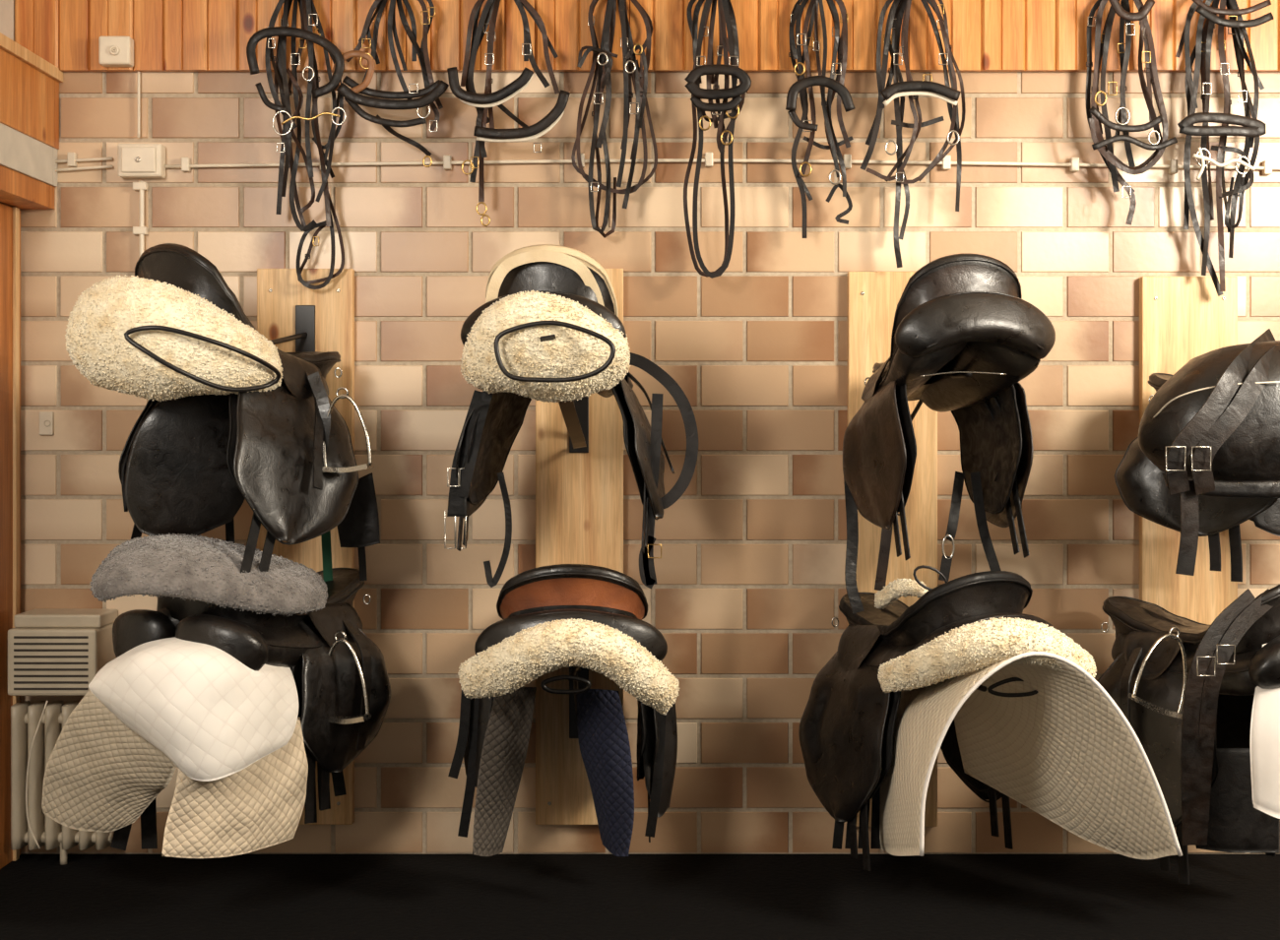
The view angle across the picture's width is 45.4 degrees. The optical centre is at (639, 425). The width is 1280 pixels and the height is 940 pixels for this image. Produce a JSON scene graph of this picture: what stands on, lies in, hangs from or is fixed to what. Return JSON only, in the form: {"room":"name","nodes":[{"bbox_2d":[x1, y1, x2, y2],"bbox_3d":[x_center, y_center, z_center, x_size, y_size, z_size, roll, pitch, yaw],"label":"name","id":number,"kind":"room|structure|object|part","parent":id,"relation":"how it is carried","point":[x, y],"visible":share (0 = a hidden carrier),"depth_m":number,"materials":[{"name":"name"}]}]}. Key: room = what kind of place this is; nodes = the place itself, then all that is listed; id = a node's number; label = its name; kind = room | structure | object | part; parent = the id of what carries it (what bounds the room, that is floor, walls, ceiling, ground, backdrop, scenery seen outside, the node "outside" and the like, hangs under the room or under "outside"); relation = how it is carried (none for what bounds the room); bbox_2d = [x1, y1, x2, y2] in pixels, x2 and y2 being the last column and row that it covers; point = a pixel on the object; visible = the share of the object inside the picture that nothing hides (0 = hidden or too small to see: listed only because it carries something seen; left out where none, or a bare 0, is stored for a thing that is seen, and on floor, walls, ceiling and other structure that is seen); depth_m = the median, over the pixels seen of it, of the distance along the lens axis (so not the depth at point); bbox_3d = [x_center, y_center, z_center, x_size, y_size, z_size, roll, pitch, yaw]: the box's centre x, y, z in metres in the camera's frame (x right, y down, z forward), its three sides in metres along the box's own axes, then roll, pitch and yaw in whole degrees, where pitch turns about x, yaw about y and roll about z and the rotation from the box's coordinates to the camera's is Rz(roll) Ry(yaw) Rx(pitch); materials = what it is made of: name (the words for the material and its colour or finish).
{"room":"tack room","nodes":[
{"label":"tack room","id":0,"kind":"room"},
{"bbox_2d":[0,0,14,41],"bbox_3d":[-1.808,-0.197,1.202,0.200,2.750,6.004,0,0,0],"label":"wall","id":1,"kind":"structure","parent":0,"point":[7,7],"depth_m":4.13,"materials":[{"name":"paint"}]},
{"bbox_2d":[0,202,20,869],"bbox_3d":[-1.701,0.294,4.114,0.013,1.766,0.148,0,0,0],"label":"door frame","id":2,"kind":"structure","parent":1,"relation":"attached to","point":[6,212],"depth_m":4.09,"materials":[{"name":"brown wood"}]},
{"bbox_2d":[12,206,19,861],"bbox_3d":[-1.689,0.294,4.143,0.010,1.766,0.025,0,0,0],"label":"bead","id":3,"kind":"object","parent":2,"relation":"attached to","point":[16,211],"depth_m":4.13},
{"bbox_2d":[0,32,63,209],"bbox_3d":[-1.645,-0.782,3.099,0.126,0.381,2.199,0,0,0],"label":"wooden cabinet","id":4,"kind":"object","parent":1,"relation":"attached to","point":[29,83],"depth_m":4.00,"materials":[{"name":"brown wood"}]},
{"bbox_2d":[0,853,1279,939],"bbox_3d":[0.446,1.228,1.275,4.708,0.100,6.150,0,0,0],"label":"floor","id":5,"kind":"structure","parent":0,"point":[92,896],"depth_m":3.83,"materials":[{"name":"rubber"}]},
{"bbox_2d":[10,701,113,864],"bbox_3d":[-1.549,0.950,4.078,0.262,0.456,0.163,0,0,0],"label":"radiator","id":6,"kind":"object","parent":5,"relation":"on","point":[35,728],"visible":0.63,"depth_m":4.07,"materials":[{"name":"metal"}]},
{"bbox_2d":[20,71,1279,853],"bbox_3d":[0.396,-0.197,4.275,4.408,2.750,0.150,0,0,0],"label":"wall","id":7,"kind":"structure","parent":0,"point":[747,593],"depth_m":4.20,"materials":[{"name":"brick"}]},
{"bbox_2d":[39,411,54,435],"bbox_3d":[-1.627,-0.005,4.193,0.038,0.065,0.016,0,0,0],"label":"light switch","id":8,"kind":"object","parent":7,"relation":"attached to","point":[46,418],"visible":1,"depth_m":4.19,"materials":[{"name":"beige plastic"}]},
{"bbox_2d":[7,608,117,696],"bbox_3d":[-1.552,0.609,4.119,0.241,0.213,0.160,0,0,0],"label":"air conditioner","id":9,"kind":"object","parent":7,"relation":"attached to","point":[52,652],"visible":0.88,"depth_m":4.04,"materials":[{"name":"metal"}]},
{"bbox_2d":[117,143,165,179],"bbox_3d":[-1.361,-0.721,4.172,0.120,0.091,0.054,0,0,0],"label":"junction box","id":10,"kind":"object","parent":7,"relation":"attached to","point":[134,160],"visible":1,"depth_m":4.15,"materials":[{"name":"beige plastic"}]},
{"bbox_3d":[-1.361,-0.721,4.152,0.094,0.069,0.007,0,0,0],"label":"lid","id":11,"kind":"part","parent":10,"relation":"part of","materials":[{"name":"beige plastic"}]},
{"bbox_2d":[246,0,346,289],"bbox_3d":[-0.911,-0.805,4.099,0.264,0.878,0.148,0,0,0],"label":"bridle","id":12,"kind":"object","parent":7,"relation":"hanging from","point":[307,10],"visible":1,"depth_m":4.10,"materials":[{"name":"leather"}]},
{"bbox_2d":[256,268,354,825],"bbox_3d":[-0.914,0.331,4.182,0.260,1.516,0.034,0,0,0],"label":"board","id":13,"kind":"object","parent":7,"relation":"attached to","point":[279,290],"visible":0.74,"depth_m":4.17,"materials":[{"name":"brown wood"}]},
{"bbox_2d":[41,533,390,858],"bbox_3d":[-0.975,0.644,3.751,0.570,0.769,0.786,0,0,43],"label":"saddle","id":14,"kind":"object","parent":13,"relation":"attached to","point":[236,682],"visible":0.99,"depth_m":3.54,"materials":[{"name":"beige fabric"}]},
{"bbox_3d":[-1.035,0.507,3.866,0.204,0.164,0.545,0,0,30],"label":"panel","id":15,"kind":"part","parent":14,"relation":"part of","materials":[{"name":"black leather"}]},
{"bbox_3d":[-0.995,0.355,3.617,0.582,0.194,0.291,0,0,-28],"label":"sheepskin seat","id":16,"kind":"part","parent":14,"relation":"part of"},
{"bbox_3d":[-0.904,0.409,3.809,0.356,0.211,0.611,0,0,43],"label":"seat","id":17,"kind":"part","parent":14,"relation":"part of","materials":[{"name":"black leather"}]},
{"bbox_3d":[-0.852,0.507,3.760,0.204,0.164,0.545,0,0,30],"label":"panel","id":18,"kind":"part","parent":14,"relation":"part of","materials":[{"name":"black leather"}]},
{"bbox_2d":[124,305,315,391],"bbox_3d":[-1.006,-0.193,3.794,0.303,0.268,0.745,0,0,0],"label":"rack","id":19,"kind":"object","parent":13,"relation":"attached to","point":[304,337],"depth_m":3.57,"materials":[{"name":"black metal"}]},
{"bbox_2d":[64,243,380,581],"bbox_3d":[-0.991,0.000,3.771,0.685,0.865,0.658,0,0,0],"label":"saddle","id":20,"kind":"object","parent":13,"relation":"attached to","point":[191,459],"visible":0.98,"depth_m":3.64,"materials":[{"name":"black leather"}]},
{"bbox_3d":[-1.017,-0.258,3.846,0.330,0.351,0.546,0,0,25],"label":"seat","id":21,"kind":"part","parent":20,"relation":"part of","materials":[{"name":"black leather"}]},
{"bbox_3d":[-0.936,-0.153,3.732,0.191,0.212,0.493,0,0,38],"label":"panel","id":22,"kind":"part","parent":20,"relation":"part of","materials":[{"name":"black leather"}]},
{"bbox_2d":[332,0,448,167],"bbox_3d":[-0.660,-0.964,4.099,0.311,0.560,0.148,0,0,0],"label":"bridle","id":23,"kind":"object","parent":7,"relation":"hanging from","point":[406,99],"visible":1,"depth_m":4.07,"materials":[{"name":"brown leather"}]},
{"bbox_2d":[447,0,570,226],"bbox_3d":[-0.347,-0.885,4.099,0.325,0.716,0.148,0,0,0],"label":"bridle","id":24,"kind":"object","parent":7,"relation":"hanging from","point":[484,101],"visible":1,"depth_m":4.09,"materials":[{"name":"leather"}]},
{"bbox_2d":[535,268,623,825],"bbox_3d":[-0.165,0.331,4.182,0.239,1.516,0.034,0,0,0],"label":"board","id":25,"kind":"object","parent":7,"relation":"attached to","point":[579,496],"visible":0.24,"depth_m":4.17,"materials":[{"name":"brown wood"}]},
{"bbox_2d":[494,320,615,452],"bbox_3d":[-0.192,-0.080,3.801,0.274,0.311,0.733,0,0,0],"label":"rack","id":26,"kind":"object","parent":25,"relation":"attached to","point":[575,414],"depth_m":3.44,"materials":[{"name":"black metal"}]},
{"bbox_2d":[448,564,679,856],"bbox_3d":[-0.191,0.693,3.797,0.571,0.719,0.821,0,0,0],"label":"saddle","id":27,"kind":"object","parent":25,"relation":"attached to","point":[554,617],"visible":1,"depth_m":3.65,"materials":[{"name":"leather"}]},
{"bbox_3d":[-0.164,0.443,3.898,0.362,0.233,0.622,0,0,0],"label":"seat","id":28,"kind":"part","parent":27,"relation":"part of","materials":[{"name":"leather"}]},
{"bbox_2d":[540,666,591,738],"bbox_3d":[-0.173,0.718,3.881,0.120,0.268,0.573,0,0,0],"label":"rack","id":29,"kind":"object","parent":25,"relation":"attached to","point":[578,677],"depth_m":3.95,"materials":[{"name":"black metal"}]},
{"bbox_2d":[444,244,698,589],"bbox_3d":[-0.187,-0.012,3.767,0.581,0.827,0.603,0,0,-22],"label":"saddle","id":30,"kind":"object","parent":25,"relation":"attached to","point":[544,282],"visible":0.95,"depth_m":3.60,"materials":[{"name":"black leather"}]},
{"bbox_3d":[-0.212,-0.265,3.830,0.313,0.322,0.519,0,0,0],"label":"seat","id":31,"kind":"part","parent":30,"relation":"part of","materials":[{"name":"black leather"}]},
{"bbox_3d":[-0.130,-0.171,3.771,0.181,0.201,0.467,0,0,0],"label":"panel","id":32,"kind":"part","parent":30,"relation":"part of","materials":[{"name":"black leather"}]},
{"bbox_2d":[571,0,657,238],"bbox_3d":[-0.069,-0.875,4.099,0.234,0.738,0.148,0,0,0],"label":"bridle","id":33,"kind":"object","parent":7,"relation":"hanging from","point":[631,69],"visible":1,"depth_m":4.11,"materials":[{"name":"brown leather"}]},
{"bbox_2d":[14,0,1279,71],"bbox_3d":[0.425,-1.265,4.183,4.263,0.593,0.026,0,0,0],"label":"panelling","id":34,"kind":"object","parent":7,"relation":"attached to","point":[168,35],"depth_m":4.17,"materials":[{"name":"brown wood"}]},
{"bbox_2d":[98,36,133,66],"bbox_3d":[-1.420,-1.014,4.146,0.085,0.077,0.051,0,0,0],"label":"junction box","id":35,"kind":"object","parent":34,"relation":"attached to","point":[113,51],"visible":1,"depth_m":4.13,"materials":[{"name":"beige plastic"}]},
{"bbox_3d":[-1.418,-1.012,4.126,0.028,0.028,0.008,0,0,0],"label":"knob","id":36,"kind":"part","parent":35,"relation":"part of","materials":[{"name":"beige plastic"}]},
{"bbox_2d":[55,71,1279,257],"bbox_3d":[0.156,-0.661,4.189,3.513,0.612,0.021,0,0,0],"label":"conduit","id":37,"kind":"object","parent":7,"relation":"attached to","point":[141,230],"visible":0.83,"depth_m":4.18,"materials":[{"name":"beige plastic"}]},
{"bbox_2d":[683,0,751,278],"bbox_3d":[0.204,-0.817,4.099,0.179,0.853,0.148,0,0,0],"label":"bridle","id":38,"kind":"object","parent":7,"relation":"hanging from","point":[727,17],"visible":1,"depth_m":4.07,"materials":[{"name":"leather"}]},
{"bbox_2d":[785,0,855,238],"bbox_3d":[0.480,-0.874,4.099,0.191,0.739,0.148,0,0,0],"label":"bridle","id":39,"kind":"object","parent":7,"relation":"hanging from","point":[844,96],"visible":1,"depth_m":4.11,"materials":[{"name":"leather"}]},
{"bbox_2d":[847,271,937,827],"bbox_3d":[0.690,0.338,4.182,0.242,1.513,0.034,0,0,0],"label":"board","id":40,"kind":"object","parent":7,"relation":"attached to","point":[873,297],"visible":0.3,"depth_m":4.17,"materials":[{"name":"brown wood"}]},
{"bbox_2d":[910,373,972,421],"bbox_3d":[0.729,-0.032,3.908,0.129,0.268,0.519,0,0,0],"label":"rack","id":41,"kind":"object","parent":40,"relation":"attached to","point":[956,375],"depth_m":3.77,"materials":[{"name":"black metal"}]},
{"bbox_2d":[842,253,1055,614],"bbox_3d":[0.735,0.036,3.779,0.400,0.881,0.582,0,0,-13],"label":"saddle","id":42,"kind":"object","parent":40,"relation":"attached to","point":[965,312],"visible":1,"depth_m":3.66,"materials":[{"name":"black leather"}]},
{"bbox_3d":[0.681,-0.146,3.743,0.188,0.223,0.456,0,0,0],"label":"panel","id":43,"kind":"part","parent":42,"relation":"part of","materials":[{"name":"black leather"}]},
{"bbox_3d":[0.760,-0.234,3.812,0.309,0.342,0.507,0,0,0],"label":"seat","id":44,"kind":"part","parent":42,"relation":"part of","materials":[{"name":"black leather"}]},
{"bbox_3d":[0.828,-0.146,3.785,0.179,0.223,0.452,0,0,-13],"label":"panel","id":45,"kind":"part","parent":42,"relation":"part of","materials":[{"name":"black leather"}]},
{"bbox_2d":[976,685,987,692],"bbox_3d":[0.747,0.718,3.908,0.164,0.268,0.519,0,0,0],"label":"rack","id":46,"kind":"object","parent":40,"relation":"attached to","point":[983,688],"depth_m":3.65,"materials":[{"name":"black metal"}]},
{"bbox_2d":[798,565,1182,871],"bbox_3d":[0.809,0.714,3.770,0.579,0.744,0.896,0,0,-23],"label":"saddle","id":47,"kind":"object","parent":40,"relation":"attached to","point":[900,685],"visible":1,"depth_m":3.67,"materials":[{"name":"black leather"}]},
{"bbox_3d":[0.636,0.560,3.822,0.198,0.166,0.526,0,0,-26],"label":"panel","id":48,"kind":"part","parent":47,"relation":"part of","materials":[{"name":"black leather"}]},
{"bbox_3d":[0.750,0.464,3.901,0.344,0.234,0.587,0,0,-13],"label":"seat","id":49,"kind":"part","parent":47,"relation":"part of","materials":[{"name":"black leather"}]},
{"bbox_2d":[860,0,965,267],"bbox_3d":[0.734,-0.833,4.099,0.282,0.821,0.148,0,0,0],"label":"bridle","id":50,"kind":"object","parent":7,"relation":"hanging from","point":[899,8],"visible":1,"depth_m":4.11,"materials":[{"name":"leather"}]},
{"bbox_2d":[1085,0,1177,225],"bbox_3d":[1.305,-0.892,4.099,0.236,0.704,0.148,0,0,0],"label":"bridle","id":51,"kind":"object","parent":7,"relation":"hanging from","point":[1102,40],"visible":1,"depth_m":4.10,"materials":[{"name":"brown leather"}]},
{"bbox_2d":[1139,276,1237,625],"bbox_3d":[1.499,0.342,4.182,0.260,1.495,0.034,0,0,0],"label":"board","id":52,"kind":"object","parent":7,"relation":"attached to","point":[1182,319],"visible":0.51,"depth_m":4.17,"materials":[{"name":"brown wood"}]},
{"bbox_2d":[1097,584,1279,885],"bbox_3d":[1.430,0.721,3.799,0.631,0.750,0.651,0,0,0],"label":"saddle","id":53,"kind":"object","parent":52,"relation":"attached to","point":[1201,701],"visible":0.89,"depth_m":3.66,"materials":[{"name":"black leather"}]},
{"bbox_3d":[1.356,0.569,3.735,0.191,0.153,0.509,0,0,-38],"label":"panel","id":54,"kind":"part","parent":53,"relation":"part of","materials":[{"name":"black leather"}]},
{"bbox_3d":[1.450,0.461,3.829,0.332,0.230,0.568,0,0,-25],"label":"seat","id":55,"kind":"part","parent":53,"relation":"part of","materials":[{"name":"black leather"}]},
{"bbox_2d":[1114,328,1279,581],"bbox_3d":[1.548,0.072,3.818,0.722,0.607,0.709,0,0,0],"label":"saddle","id":56,"kind":"object","parent":52,"relation":"attached to","point":[1203,460],"visible":1,"depth_m":3.53,"materials":[{"name":"black leather"}]},
{"bbox_3d":[1.594,-0.112,3.833,0.350,0.212,0.602,0,0,-29],"label":"seat","id":57,"kind":"part","parent":56,"relation":"part of","materials":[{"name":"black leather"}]},
{"bbox_2d":[1175,0,1273,296],"bbox_3d":[1.544,-0.796,4.099,0.257,0.896,0.148,0,0,0],"label":"bridle","id":58,"kind":"object","parent":7,"relation":"hanging from","point":[1251,128],"visible":1,"depth_m":4.10,"materials":[{"name":"leather"}]}
]}

